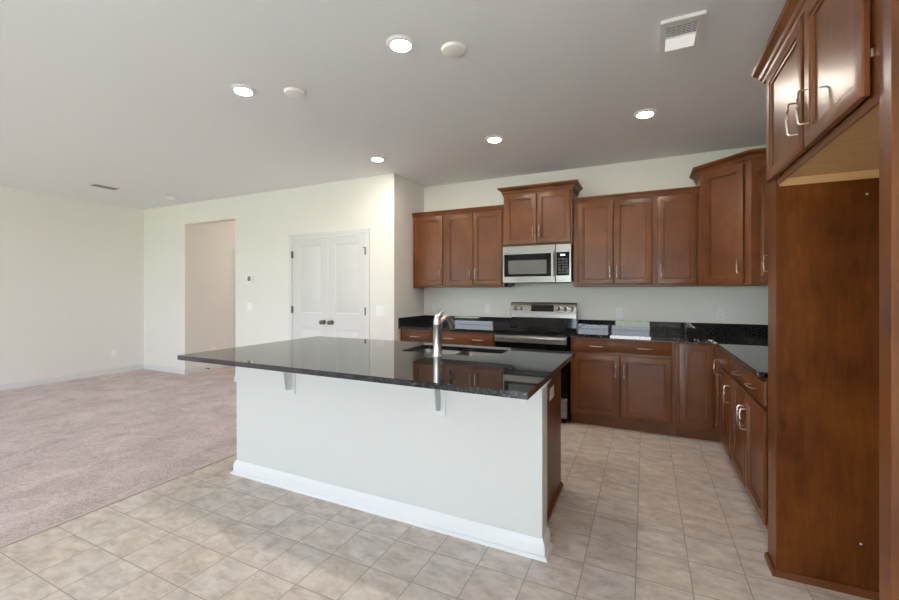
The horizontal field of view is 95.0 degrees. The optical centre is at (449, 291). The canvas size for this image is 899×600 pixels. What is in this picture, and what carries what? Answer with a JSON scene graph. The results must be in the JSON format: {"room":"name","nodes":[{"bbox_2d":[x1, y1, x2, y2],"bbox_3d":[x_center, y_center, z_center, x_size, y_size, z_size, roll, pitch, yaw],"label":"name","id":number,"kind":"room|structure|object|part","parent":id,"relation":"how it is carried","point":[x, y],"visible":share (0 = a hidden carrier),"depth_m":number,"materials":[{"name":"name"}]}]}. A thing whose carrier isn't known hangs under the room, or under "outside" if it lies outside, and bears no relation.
{"room":"kitchen","nodes":[
{"label":"kitchen","id":0,"kind":"room"},
{"bbox_2d":[0,186,143,384],"bbox_3d":[-6.735,-0.038,4.122,0.120,2.743,6.860,0,0,25],"label":"wall","id":1,"kind":"structure","parent":0,"point":[72,269],"depth_m":6.14,"materials":[{"name":"white paint"}]},
{"bbox_2d":[0,364,143,390],"bbox_3d":[-6.700,1.285,4.039,0.014,0.084,6.740,0,0,25],"label":"baseboard","id":2,"kind":"structure","parent":1,"relation":"attached to","point":[35,382],"depth_m":6.14,"materials":[{"name":"white paint"}]},
{"bbox_2d":[111,349,115,356],"bbox_3d":[-5.448,0.997,6.677,0.009,0.115,0.070,0,0,25],"label":"wall outlet","id":3,"kind":"object","parent":1,"relation":"attached to","point":[113,352],"visible":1,"depth_m":6.67,"materials":[{"name":"white plastic"}]},
{"bbox_2d":[0,366,236,545],"bbox_3d":[-3.979,1.355,4.372,4.882,0.056,9.920,0,0,25],"label":"carpet","id":4,"kind":"object","parent":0,"point":[70,448],"visible":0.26,"depth_m":3.72,"materials":[{"name":"beige carpet"}]},
{"bbox_2d":[192,221,234,367],"bbox_3d":[-3.635,-0.038,8.074,0.120,2.743,2.940,0,0,25],"label":"wall","id":5,"kind":"structure","parent":0,"point":[213,244],"depth_m":7.04,"materials":[{"name":"white paint"}]},
{"bbox_2d":[193,364,227,372],"bbox_3d":[-4.049,1.285,7.047,0.014,0.084,0.730,0,0,25],"label":"baseboard","id":6,"kind":"structure","parent":5,"relation":"attached to","point":[212,366],"depth_m":6.95,"materials":[{"name":"white paint"}]},
{"bbox_2d":[232,249,234,347],"bbox_3d":[-3.695,0.283,7.789,0.016,2.100,0.905,0,0,25],"label":"trim","id":7,"kind":"structure","parent":5,"relation":"attached to","point":[233,250],"depth_m":7.39,"materials":[{"name":"white paint"}]},
{"bbox_2d":[144,173,399,375],"bbox_3d":[-2.933,-0.038,6.046,5.093,2.743,0.120,0,0,25],"label":"wall","id":8,"kind":"structure","parent":0,"point":[264,221],"depth_m":5.83,"materials":[{"name":"white paint"}]},
{"bbox_2d":[144,364,192,374],"bbox_3d":[-4.722,1.285,6.888,1.139,0.084,0.134,0,0,25],"label":"baseboard","id":9,"kind":"structure","parent":8,"relation":"attached to","point":[146,366],"depth_m":6.76,"materials":[{"name":"white paint"}]},
{"bbox_2d":[247,303,251,310],"bbox_3d":[-2.893,0.223,5.954,0.116,0.115,0.010,0,0,25],"label":"wall switch","id":10,"kind":"object","parent":8,"relation":"attached to","point":[249,305],"visible":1,"depth_m":5.95,"materials":[{"name":"white plastic"}]},
{"bbox_2d":[246,275,253,282],"bbox_3d":[-2.883,-0.183,5.941,0.140,0.108,0.026,0,0,25],"label":"thermostat","id":11,"kind":"object","parent":8,"relation":"attached to","point":[249,278],"visible":1,"depth_m":5.92,"materials":[{"name":"white plastic"}]},
{"bbox_2d":[291,237,327,338],"bbox_3d":[-1.868,0.303,5.467,0.622,2.037,0.105,0,0,25],"label":"door","id":12,"kind":"structure","parent":8,"relation":"in","point":[309,309],"depth_m":5.48,"materials":[{"name":"white paint"}]},
{"bbox_2d":[289,228,369,339],"bbox_3d":[-1.587,0.278,5.330,1.340,2.110,0.017,0,0,25],"label":"trim","id":13,"kind":"structure","parent":8,"relation":"attached to","point":[366,230],"depth_m":5.19,"materials":[{"name":"white paint"}]},
{"bbox_2d":[327,234,365,338],"bbox_3d":[-1.303,0.303,5.198,0.622,2.037,0.105,0,0,25],"label":"door","id":14,"kind":"structure","parent":8,"relation":"in","point":[346,253],"depth_m":5.21,"materials":[{"name":"white paint"}]},
{"bbox_2d":[376,306,383,315],"bbox_3d":[-0.843,0.235,4.979,0.116,0.115,0.010,0,0,25],"label":"wall switch","id":15,"kind":"object","parent":8,"relation":"attached to","point":[379,309],"visible":1,"depth_m":4.98,"materials":[{"name":"white plastic"}]},
{"bbox_2d":[0,0,786,209],"bbox_3d":[-2.023,-1.449,3.442,9.213,0.121,9.920,0,0,25],"label":"ceiling","id":16,"kind":"structure","parent":0,"point":[136,97],"depth_m":2.90,"materials":[{"name":"white paint"}]},
{"bbox_2d":[87,183,120,189],"bbox_3d":[-4.620,-1.403,5.513,0.160,0.012,0.310,0,0,25],"label":"ceiling vent","id":17,"kind":"object","parent":16,"relation":"in","point":[92,184],"visible":1,"depth_m":5.48,"materials":[{"name":"white metal"}]},
{"bbox_2d":[231,84,255,96],"bbox_3d":[-1.437,-1.399,2.870,0.160,0.020,0.160,0,0,25],"label":"recessed light","id":18,"kind":"object","parent":16,"relation":"in","point":[240,89],"visible":1,"depth_m":2.84,"materials":[{"name":"white"}]},
{"bbox_2d":[370,156,384,161],"bbox_3d":[-0.762,-1.399,4.349,0.160,0.020,0.160,0,0,25],"label":"recessed light","id":19,"kind":"object","parent":16,"relation":"in","point":[373,158],"visible":1,"depth_m":4.31,"materials":[{"name":"white"}]},
{"bbox_2d":[387,34,414,52],"bbox_3d":[-0.276,-1.399,2.335,0.160,0.020,0.160,0,0,25],"label":"recessed light","id":20,"kind":"object","parent":16,"relation":"in","point":[398,43],"visible":1,"depth_m":2.31,"materials":[{"name":"white"}]},
{"bbox_2d":[486,135,502,142],"bbox_3d":[0.414,-1.399,3.789,0.160,0.020,0.160,0,0,25],"label":"recessed light","id":21,"kind":"object","parent":16,"relation":"in","point":[494,138],"visible":1,"depth_m":3.76,"materials":[{"name":"white"}]},
{"bbox_2d":[634,108,656,118],"bbox_3d":[1.544,-1.399,3.247,0.160,0.020,0.160,0,0,25],"label":"recessed light","id":22,"kind":"object","parent":16,"relation":"in","point":[644,113],"visible":1,"depth_m":3.22,"materials":[{"name":"white"}]},
{"bbox_2d":[659,10,705,56],"bbox_3d":[1.262,-1.399,2.248,0.204,0.019,0.327,0,0,25],"label":"ceiling vent","id":23,"kind":"object","parent":16,"relation":"in","point":[683,33],"visible":1,"depth_m":2.22,"materials":[{"name":"white"}]},
{"bbox_3d":[1.288,-1.401,2.303,0.144,0.016,0.114,0,0,25],"label":"light panel","id":24,"kind":"part","parent":23,"relation":"part of","materials":[{"name":"white plastic"}]},
{"bbox_2d":[400,176,423,340],"bbox_3d":[-0.504,-0.038,5.365,0.120,2.743,0.738,0,0,25],"label":"wall","id":25,"kind":"structure","parent":0,"point":[411,193],"depth_m":5.20,"materials":[{"name":"white paint"}]},
{"bbox_2d":[0,414,869,599],"bbox_3d":[-0.292,1.358,1.400,4.331,0.050,7.718,0,0,25],"label":"floor","id":26,"kind":"structure","parent":0,"point":[636,515],"depth_m":2.13,"materials":[{"name":"beige tile"}]},
{"bbox_2d":[0,453,236,548],"bbox_3d":[-2.404,1.329,1.996,0.020,0.009,6.740,0,0,25],"label":"trim","id":27,"kind":"structure","parent":26,"relation":"on","point":[173,478],"depth_m":2.55,"materials":[{"name":"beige metal"}]},
{"bbox_2d":[230,351,562,562],"bbox_3d":[-0.423,0.891,2.815,2.310,0.884,1.158,0,0,25],"label":"kitchen island","id":28,"kind":"object","parent":26,"relation":"on","point":[485,470],"visible":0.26,"depth_m":2.42,"materials":[{"name":"grey paint"}]},
{"bbox_2d":[177,336,574,399],"bbox_3d":[-0.457,0.434,2.790,2.344,0.030,1.289,0,0,25],"label":"island countertop","id":29,"kind":"structure","parent":28,"relation":"on","point":[517,373],"depth_m":2.43,"materials":[{"name":"stone"}]},
{"bbox_2d":[432,311,454,356],"bbox_3d":[-0.037,0.272,2.768,0.066,0.294,0.263,0,0,25],"label":"kitchen faucet","id":30,"kind":"object","parent":29,"relation":"on","point":[438,322],"visible":1,"depth_m":2.66,"materials":[{"name":"silver metal"}]},
{"bbox_3d":[-0.027,0.227,2.780,0.037,0.135,0.234,0,0,29],"label":"spout","id":31,"kind":"part","parent":30,"relation":"part of","materials":[{"name":"silver metal"}]},
{"bbox_2d":[412,349,499,356],"bbox_3d":[0.037,0.547,2.931,0.728,0.194,0.403,0,0,25],"label":"sink","id":32,"kind":"object","parent":29,"relation":"in","point":[450,352],"visible":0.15,"depth_m":3.07,"materials":[{"name":"silver metal"}]},
{"bbox_3d":[-0.127,0.547,3.009,0.364,0.194,0.403,0,0,25],"label":"bowl","id":33,"kind":"part","parent":32,"relation":"part of","materials":[{"name":"silver metal"}]},
{"bbox_3d":[0.202,0.547,2.852,0.364,0.194,0.403,0,0,25],"label":"bowl","id":34,"kind":"part","parent":32,"relation":"part of","materials":[{"name":"silver metal"}]},
{"bbox_3d":[-0.532,1.324,2.585,2.310,0.018,0.148,0,0,25],"label":"shoe molding","id":35,"kind":"part","parent":28,"relation":"part of","materials":[{"name":"white paint"}]},
{"bbox_3d":[-0.529,1.277,2.592,2.280,0.076,0.133,0,0,25],"label":"baseboard","id":36,"kind":"part","parent":28,"relation":"part of","materials":[{"name":"white paint"}]},
{"bbox_2d":[549,385,553,399],"bbox_3d":[0.636,0.626,2.552,0.009,0.075,0.116,0,0,25],"label":"island outlet","id":37,"kind":"object","parent":28,"relation":"attached to","point":[551,390],"visible":1,"depth_m":2.53,"materials":[{"name":"white plastic"}]},
{"bbox_3d":[0.607,0.891,2.524,0.018,0.884,0.720,0,0,25],"label":"panel","id":38,"kind":"part","parent":28,"relation":"part of","materials":[{"name":"brown wood"}]},
{"bbox_2d":[401,329,432,342],"bbox_3d":[-0.273,0.891,5.160,0.455,0.884,0.668,0,0,25],"label":"base cabinet","id":39,"kind":"object","parent":26,"relation":"on","point":[409,335],"visible":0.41,"depth_m":4.89,"materials":[{"name":"brown wood"}]},
{"bbox_2d":[441,331,495,346],"bbox_3d":[0.276,0.891,4.899,0.760,0.884,0.668,0,0,25],"label":"base cabinet","id":40,"kind":"object","parent":26,"relation":"on","point":[447,337],"visible":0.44,"depth_m":4.61,"materials":[{"name":"brown wood"}]},
{"bbox_2d":[398,315,510,332],"bbox_3d":[0.073,0.383,5.006,1.228,0.132,0.649,0,0,25],"label":"countertop","id":41,"kind":"structure","parent":40,"relation":"on","point":[422,322],"depth_m":5.09,"materials":[{"name":"stone"}]},
{"bbox_2d":[494,302,576,422],"bbox_3d":[0.952,0.730,4.520,0.770,1.207,0.714,0,0,25],"label":"electric range","id":42,"kind":"object","parent":26,"relation":"on","point":[534,325],"visible":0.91,"depth_m":4.40,"materials":[{"name":"silver metal"}]},
{"bbox_3d":[0.811,0.478,4.225,0.712,0.027,0.061,0,0,25],"label":"handle","id":43,"kind":"part","parent":42,"relation":"part of","materials":[{"name":"silver metal"}]},
{"bbox_3d":[0.833,0.760,4.271,0.756,0.597,0.034,0,0,25],"label":"oven door","id":44,"kind":"part","parent":42,"relation":"part of","materials":[{"name":"black glass"}]},
{"bbox_3d":[0.825,0.497,4.253,0.756,0.072,0.004,0,0,25],"label":"door trim","id":45,"kind":"part","parent":42,"relation":"part of","materials":[{"name":"silver metal"}]},
{"bbox_2d":[494,326,575,334],"bbox_3d":[0.955,0.423,4.527,0.770,0.022,0.590,0,0,25],"label":"cooktop","id":46,"kind":"object","parent":42,"relation":"in","point":[510,330],"depth_m":4.40,"materials":[{"name":"grey glass"}]},
{"bbox_3d":[1.084,0.195,4.803,0.262,0.073,0.014,0,0,25],"label":"display panel","id":47,"kind":"part","parent":42,"relation":"part of","materials":[{"name":"black glass"}]},
{"bbox_3d":[0.834,1.171,4.273,0.756,0.200,0.029,0,0,25],"label":"storage drawer","id":48,"kind":"part","parent":42,"relation":"part of","materials":[{"name":"silver metal"}]},
{"bbox_2d":[571,337,674,435],"bbox_3d":[1.754,0.891,4.195,0.925,0.884,0.668,0,0,25],"label":"base cabinet","id":49,"kind":"object","parent":26,"relation":"on","point":[629,384],"visible":1,"depth_m":3.92,"materials":[{"name":"brown wood"}]},
{"bbox_3d":[1.434,0.912,4.031,0.431,0.593,0.017,0,0,25],"label":"door","id":50,"kind":"part","parent":49,"relation":"part of","materials":[{"name":"brown wood"}]},
{"bbox_3d":[1.633,0.528,3.937,0.872,0.121,0.017,0,0,25],"label":"drawer","id":51,"kind":"part","parent":49,"relation":"part of","materials":[{"name":"brown wood"}]},
{"bbox_3d":[1.830,0.912,3.843,0.435,0.593,0.017,0,0,25],"label":"door","id":52,"kind":"part","parent":49,"relation":"part of","materials":[{"name":"brown wood"}]},
{"bbox_2d":[675,341,722,441],"bbox_3d":[2.547,0.891,3.695,0.932,0.884,0.891,0,0,25],"label":"base cabinet","id":53,"kind":"object","parent":26,"relation":"on","point":[698,366],"visible":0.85,"depth_m":3.67,"materials":[{"name":"brown wood"}]},
{"bbox_2d":[569,319,767,377],"bbox_3d":[1.833,0.383,3.284,1.870,0.132,2.249,0,0,25],"label":"countertop","id":54,"kind":"structure","parent":53,"relation":"on","point":[747,344],"depth_m":3.97,"materials":[{"name":"stone"}]},
{"bbox_3d":[2.199,0.838,3.668,0.269,0.741,0.017,0,0,25],"label":"door","id":55,"kind":"part","parent":53,"relation":"part of","materials":[{"name":"brown wood"}]},
{"bbox_3d":[2.277,0.838,3.486,0.017,0.741,0.228,0,0,25],"label":"door","id":56,"kind":"part","parent":53,"relation":"part of","materials":[{"name":"brown wood"}]},
{"bbox_2d":[719,350,733,459],"bbox_3d":[2.373,0.891,3.023,0.668,0.884,0.468,0,0,25],"label":"base cabinet","id":57,"kind":"object","parent":26,"relation":"on","point":[726,360],"visible":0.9,"depth_m":3.13,"materials":[{"name":"brown wood"}]},
{"bbox_3d":[2.015,0.748,3.000,0.040,0.129,0.011,0,0,25],"label":"handle","id":58,"kind":"part","parent":57,"relation":"part of","materials":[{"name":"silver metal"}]},
{"bbox_3d":[2.115,0.528,3.144,0.017,0.121,0.425,0,0,25],"label":"drawer","id":59,"kind":"part","parent":57,"relation":"part of","materials":[{"name":"brown wood"}]},
{"bbox_3d":[2.115,0.912,3.144,0.017,0.593,0.425,0,0,25],"label":"door","id":60,"kind":"part","parent":57,"relation":"part of","materials":[{"name":"brown wood"}]},
{"bbox_2d":[731,358,767,529],"bbox_3d":[2.076,0.891,2.397,0.668,0.884,0.913,0,0,25],"label":"base cabinet","id":61,"kind":"object","parent":26,"relation":"on","point":[749,392],"visible":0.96,"depth_m":2.38,"materials":[{"name":"brown wood"}]},
{"bbox_3d":[1.912,0.912,2.718,0.017,0.593,0.428,0,0,25],"label":"door","id":62,"kind":"part","parent":61,"relation":"part of","materials":[{"name":"brown wood"}]},
{"bbox_3d":[1.811,0.773,2.571,0.040,0.129,0.011,0,0,25],"label":"handle","id":63,"kind":"part","parent":61,"relation":"part of","materials":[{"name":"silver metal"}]},
{"bbox_3d":[1.776,0.773,2.497,0.040,0.129,0.011,0,0,25],"label":"handle","id":64,"kind":"part","parent":61,"relation":"part of","materials":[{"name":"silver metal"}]},
{"bbox_3d":[1.818,0.528,2.520,0.017,0.121,0.866,0,0,25],"label":"drawer","id":65,"kind":"part","parent":61,"relation":"part of","materials":[{"name":"brown wood"}]},
{"bbox_3d":[1.725,0.912,2.325,0.017,0.593,0.432,0,0,25],"label":"door","id":66,"kind":"part","parent":61,"relation":"part of","materials":[{"name":"brown wood"}]},
{"bbox_2d":[751,0,898,599],"bbox_3d":[1.616,0.100,1.448,0.684,2.467,1.214,0,0,25],"label":"tall cabinet","id":67,"kind":"object","parent":26,"relation":"on","point":[829,69],"visible":1,"depth_m":1.81,"materials":[{"name":"brown wood"}]},
{"bbox_3d":[1.617,-1.093,1.448,0.681,0.081,1.214,0,0,25],"label":"crown molding","id":68,"kind":"part","parent":67,"relation":"part of","materials":[{"name":"brown wood"}]},
{"bbox_3d":[1.452,-0.792,1.790,0.017,0.519,0.500,0,0,25],"label":"door","id":69,"kind":"part","parent":67,"relation":"part of","materials":[{"name":"brown wood"}]},
{"bbox_3d":[1.335,-0.672,1.608,0.040,0.129,0.011,0,0,25],"label":"handle","id":70,"kind":"part","parent":67,"relation":"part of","materials":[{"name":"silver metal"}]},
{"bbox_3d":[1.283,-0.672,1.499,0.040,0.129,0.011,0,0,25],"label":"handle","id":71,"kind":"part","parent":67,"relation":"part of","materials":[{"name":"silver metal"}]},
{"bbox_3d":[1.836,1.318,1.861,0.640,0.030,0.153,0,0,25],"label":"shoe molding","id":72,"kind":"part","parent":67,"relation":"part of","materials":[{"name":"brown wood"}]},
{"bbox_3d":[1.849,0.138,1.863,0.620,2.390,0.136,0,0,25],"label":"panel","id":73,"kind":"part","parent":67,"relation":"part of","materials":[{"name":"brown wood"}]},
{"bbox_3d":[1.341,-0.779,1.502,0.014,0.555,0.950,0,0,25],"label":"frame","id":74,"kind":"part","parent":67,"relation":"part of","materials":[{"name":"brown wood"}]},
{"bbox_3d":[1.820,-0.511,1.796,0.612,0.036,0.006,0,0,25],"label":"nailing rail","id":75,"kind":"part","parent":67,"relation":"part of","materials":[{"name":"brown wood"}]},
{"bbox_3d":[1.618,-0.534,1.371,0.612,0.010,0.948,0,0,25],"label":"underside panel","id":76,"kind":"part","parent":67,"relation":"part of","materials":[{"name":"brown wood"}]},
{"bbox_3d":[1.232,-0.792,1.327,0.017,0.519,0.456,0,0,25],"label":"door","id":77,"kind":"part","parent":67,"relation":"part of","materials":[{"name":"brown wood"}]},
{"bbox_2d":[424,145,767,328],"bbox_3d":[1.435,-0.038,4.785,3.880,2.743,0.120,0,0,25],"label":"wall","id":78,"kind":"structure","parent":0,"point":[691,304],"depth_m":4.55,"materials":[{"name":"white paint"}]},
{"bbox_2d":[412,210,451,287],"bbox_3d":[-0.208,-0.527,5.299,0.453,0.948,0.364,0,0,25],"label":"upper cabinet","id":79,"kind":"object","parent":78,"relation":"attached to","point":[428,227],"visible":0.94,"depth_m":5.18,"materials":[{"name":"brown wood"}]},
{"bbox_3d":[-0.272,-0.506,5.180,0.416,0.862,0.017,0,0,25],"label":"door","id":80,"kind":"part","parent":79,"relation":"part of","materials":[{"name":"brown wood"}]},
{"bbox_3d":[-0.268,-0.971,5.173,0.453,0.060,0.032,0,0,25],"label":"crown molding","id":81,"kind":"part","parent":79,"relation":"part of","materials":[{"name":"brown wood"}]},
{"bbox_2d":[432,304,436,311],"bbox_3d":[-0.197,0.218,5.489,0.070,0.115,0.009,0,0,25],"label":"wall outlet","id":82,"kind":"object","parent":78,"relation":"attached to","point":[434,306],"visible":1,"depth_m":5.49,"materials":[{"name":"white plastic"}]},
{"bbox_2d":[425,315,510,325],"bbox_3d":[0.217,0.368,5.286,1.208,0.102,0.020,0,0,25],"label":"backsplash","id":83,"kind":"structure","parent":78,"relation":"attached to","point":[501,321],"depth_m":5.22,"materials":[{"name":"stone"}]},
{"bbox_2d":[444,205,511,287],"bbox_3d":[0.343,-0.527,5.037,0.767,0.948,0.364,0,0,25],"label":"upper cabinet","id":84,"kind":"object","parent":78,"relation":"attached to","point":[474,237],"visible":1,"depth_m":4.90,"materials":[{"name":"brown wood"}]},
{"bbox_3d":[0.121,-0.506,4.993,0.356,0.862,0.017,0,0,25],"label":"door","id":85,"kind":"part","parent":84,"relation":"part of","materials":[{"name":"brown wood"}]},
{"bbox_3d":[0.283,-0.971,4.911,0.767,0.060,0.032,0,0,25],"label":"crown molding","id":86,"kind":"part","parent":84,"relation":"part of","materials":[{"name":"brown wood"}]},
{"bbox_3d":[0.447,-0.506,4.839,0.355,0.862,0.017,0,0,25],"label":"door","id":87,"kind":"part","parent":84,"relation":"part of","materials":[{"name":"brown wood"}]},
{"bbox_2d":[485,304,489,312],"bbox_3d":[0.476,0.215,5.169,0.070,0.115,0.010,0,0,25],"label":"wall switch","id":88,"kind":"object","parent":78,"relation":"attached to","point":[487,306],"visible":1,"depth_m":5.16,"materials":[{"name":"white plastic"}]},
{"bbox_2d":[497,179,582,246],"bbox_3d":[1.029,-0.845,4.688,0.884,0.667,0.405,0,0,25],"label":"upper cabinet","id":89,"kind":"object","parent":78,"relation":"attached to","point":[541,213],"visible":0.99,"depth_m":4.53,"materials":[{"name":"brown wood"}]},
{"bbox_3d":[0.798,-0.812,4.627,0.360,0.557,0.017,0,0,25],"label":"door","id":90,"kind":"part","parent":89,"relation":"part of","materials":[{"name":"brown wood"}]},
{"bbox_2d":[503,244,572,285],"bbox_3d":[1.021,-0.288,4.668,0.758,0.446,0.443,0,0,25],"label":"microwave","id":91,"kind":"object","parent":89,"relation":"attached to","point":[552,263],"visible":0.98,"depth_m":4.49,"materials":[{"name":"silver metal"}]},
{"bbox_3d":[0.856,-0.292,4.545,0.522,0.250,0.005,0,0,25],"label":"black glass","id":92,"kind":"part","parent":91,"relation":"part of","materials":[{"name":"black glass"}]},
{"bbox_3d":[1.104,-0.299,4.406,0.034,0.265,0.041,0,0,25],"label":"handle","id":93,"kind":"part","parent":91,"relation":"part of","materials":[{"name":"silver metal"}]},
{"bbox_3d":[1.218,-0.304,4.390,0.162,0.410,0.030,0,0,25],"label":"control frame","id":94,"kind":"part","parent":91,"relation":"part of","materials":[{"name":"silver metal"}]},
{"bbox_3d":[1.029,-1.136,4.688,0.884,0.086,0.405,0,0,25],"label":"crown molding","id":95,"kind":"part","parent":89,"relation":"part of","materials":[{"name":"brown wood"}]},
{"bbox_3d":[1.127,-0.812,4.471,0.360,0.557,0.017,0,0,25],"label":"door","id":96,"kind":"part","parent":89,"relation":"part of","materials":[{"name":"brown wood"}]},
{"bbox_2d":[573,190,654,286],"bbox_3d":[1.740,-0.527,4.372,0.784,0.948,0.364,0,0,25],"label":"upper cabinet","id":97,"kind":"object","parent":78,"relation":"attached to","point":[614,234],"visible":0.99,"depth_m":4.25,"materials":[{"name":"brown wood"}]},
{"bbox_3d":[1.531,-0.506,4.323,0.352,0.862,0.017,0,0,25],"label":"door","id":98,"kind":"part","parent":97,"relation":"part of","materials":[{"name":"brown wood"}]},
{"bbox_3d":[1.681,-0.971,4.247,0.784,0.060,0.032,0,0,25],"label":"crown molding","id":99,"kind":"part","parent":97,"relation":"part of","materials":[{"name":"brown wood"}]},
{"bbox_3d":[1.856,-0.506,4.169,0.357,0.862,0.017,0,0,25],"label":"door","id":100,"kind":"part","parent":97,"relation":"part of","materials":[{"name":"brown wood"}]},
{"bbox_2d":[616,308,622,317],"bbox_3d":[1.863,0.233,4.510,0.070,0.115,0.009,0,0,25],"label":"wall outlet","id":101,"kind":"object","parent":78,"relation":"attached to","point":[619,311],"visible":1,"depth_m":4.51,"materials":[{"name":"white plastic"}]},
{"bbox_2d":[578,319,767,334],"bbox_3d":[2.302,0.368,4.295,1.849,0.102,0.020,0,0,25],"label":"backsplash","id":102,"kind":"structure","parent":78,"relation":"attached to","point":[717,328],"depth_m":4.26,"materials":[{"name":"stone"}]},
{"bbox_2d":[654,186,699,286],"bbox_3d":[2.268,-0.527,4.121,0.384,0.948,0.364,0,0,25],"label":"upper cabinet","id":103,"kind":"object","parent":78,"relation":"attached to","point":[677,210],"visible":0.96,"depth_m":4.00,"materials":[{"name":"brown wood"}]},
{"bbox_3d":[2.208,-0.971,3.996,0.384,0.060,0.032,0,0,25],"label":"crown molding","id":104,"kind":"part","parent":103,"relation":"part of","materials":[{"name":"brown wood"}]},
{"bbox_2d":[716,309,724,319],"bbox_3d":[2.706,0.229,4.109,0.070,0.115,0.009,0,0,25],"label":"wall outlet","id":105,"kind":"object","parent":78,"relation":"attached to","point":[720,313],"visible":1,"depth_m":4.11,"materials":[{"name":"white plastic"}]},
{"bbox_2d":[690,148,767,285],"bbox_3d":[2.659,-0.616,3.738,0.771,1.126,0.721,0,0,25],"label":"upper cabinet","id":106,"kind":"object","parent":78,"relation":"attached to","point":[730,185],"visible":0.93,"depth_m":3.62,"materials":[{"name":"brown wood"}]},
{"bbox_3d":[2.448,-0.583,3.684,0.017,1.016,0.367,0,0,-20],"label":"door","id":107,"kind":"part","parent":106,"relation":"part of","materials":[{"name":"brown wood"}]},
{"bbox_3d":[2.551,-1.136,3.695,0.316,0.086,1.056,0,0,-22],"label":"crown molding","id":108,"kind":"part","parent":106,"relation":"part of","materials":[{"name":"brown wood"}]},
{"bbox_3d":[1.636,-0.038,0.550,0.120,2.743,7.598,0,0,25],"label":"wall","id":109,"kind":"structure","parent":0,"visible":0},
{"bbox_2d":[757,163,767,284],"bbox_3d":[2.357,-0.527,2.630,0.364,0.948,1.654,0,0,25],"label":"upper cabinet","id":110,"kind":"object","parent":109,"relation":"attached to","point":[762,171],"visible":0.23,"depth_m":3.32,"materials":[{"name":"brown wood"}]},
{"bbox_3d":[2.231,-0.971,2.689,0.032,0.060,1.654,0,0,25],"label":"crown molding","id":111,"kind":"part","parent":110,"relation":"part of","materials":[{"name":"brown wood"}]},
{"bbox_3d":[2.506,-0.506,3.257,0.017,0.862,0.315,0,0,25],"label":"door","id":112,"kind":"part","parent":110,"relation":"part of","materials":[{"name":"brown wood"}]},
{"bbox_3d":[2.430,-0.218,3.163,0.040,0.129,0.011,0,0,25],"label":"handle","id":113,"kind":"part","parent":110,"relation":"part of","materials":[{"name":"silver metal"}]}
]}

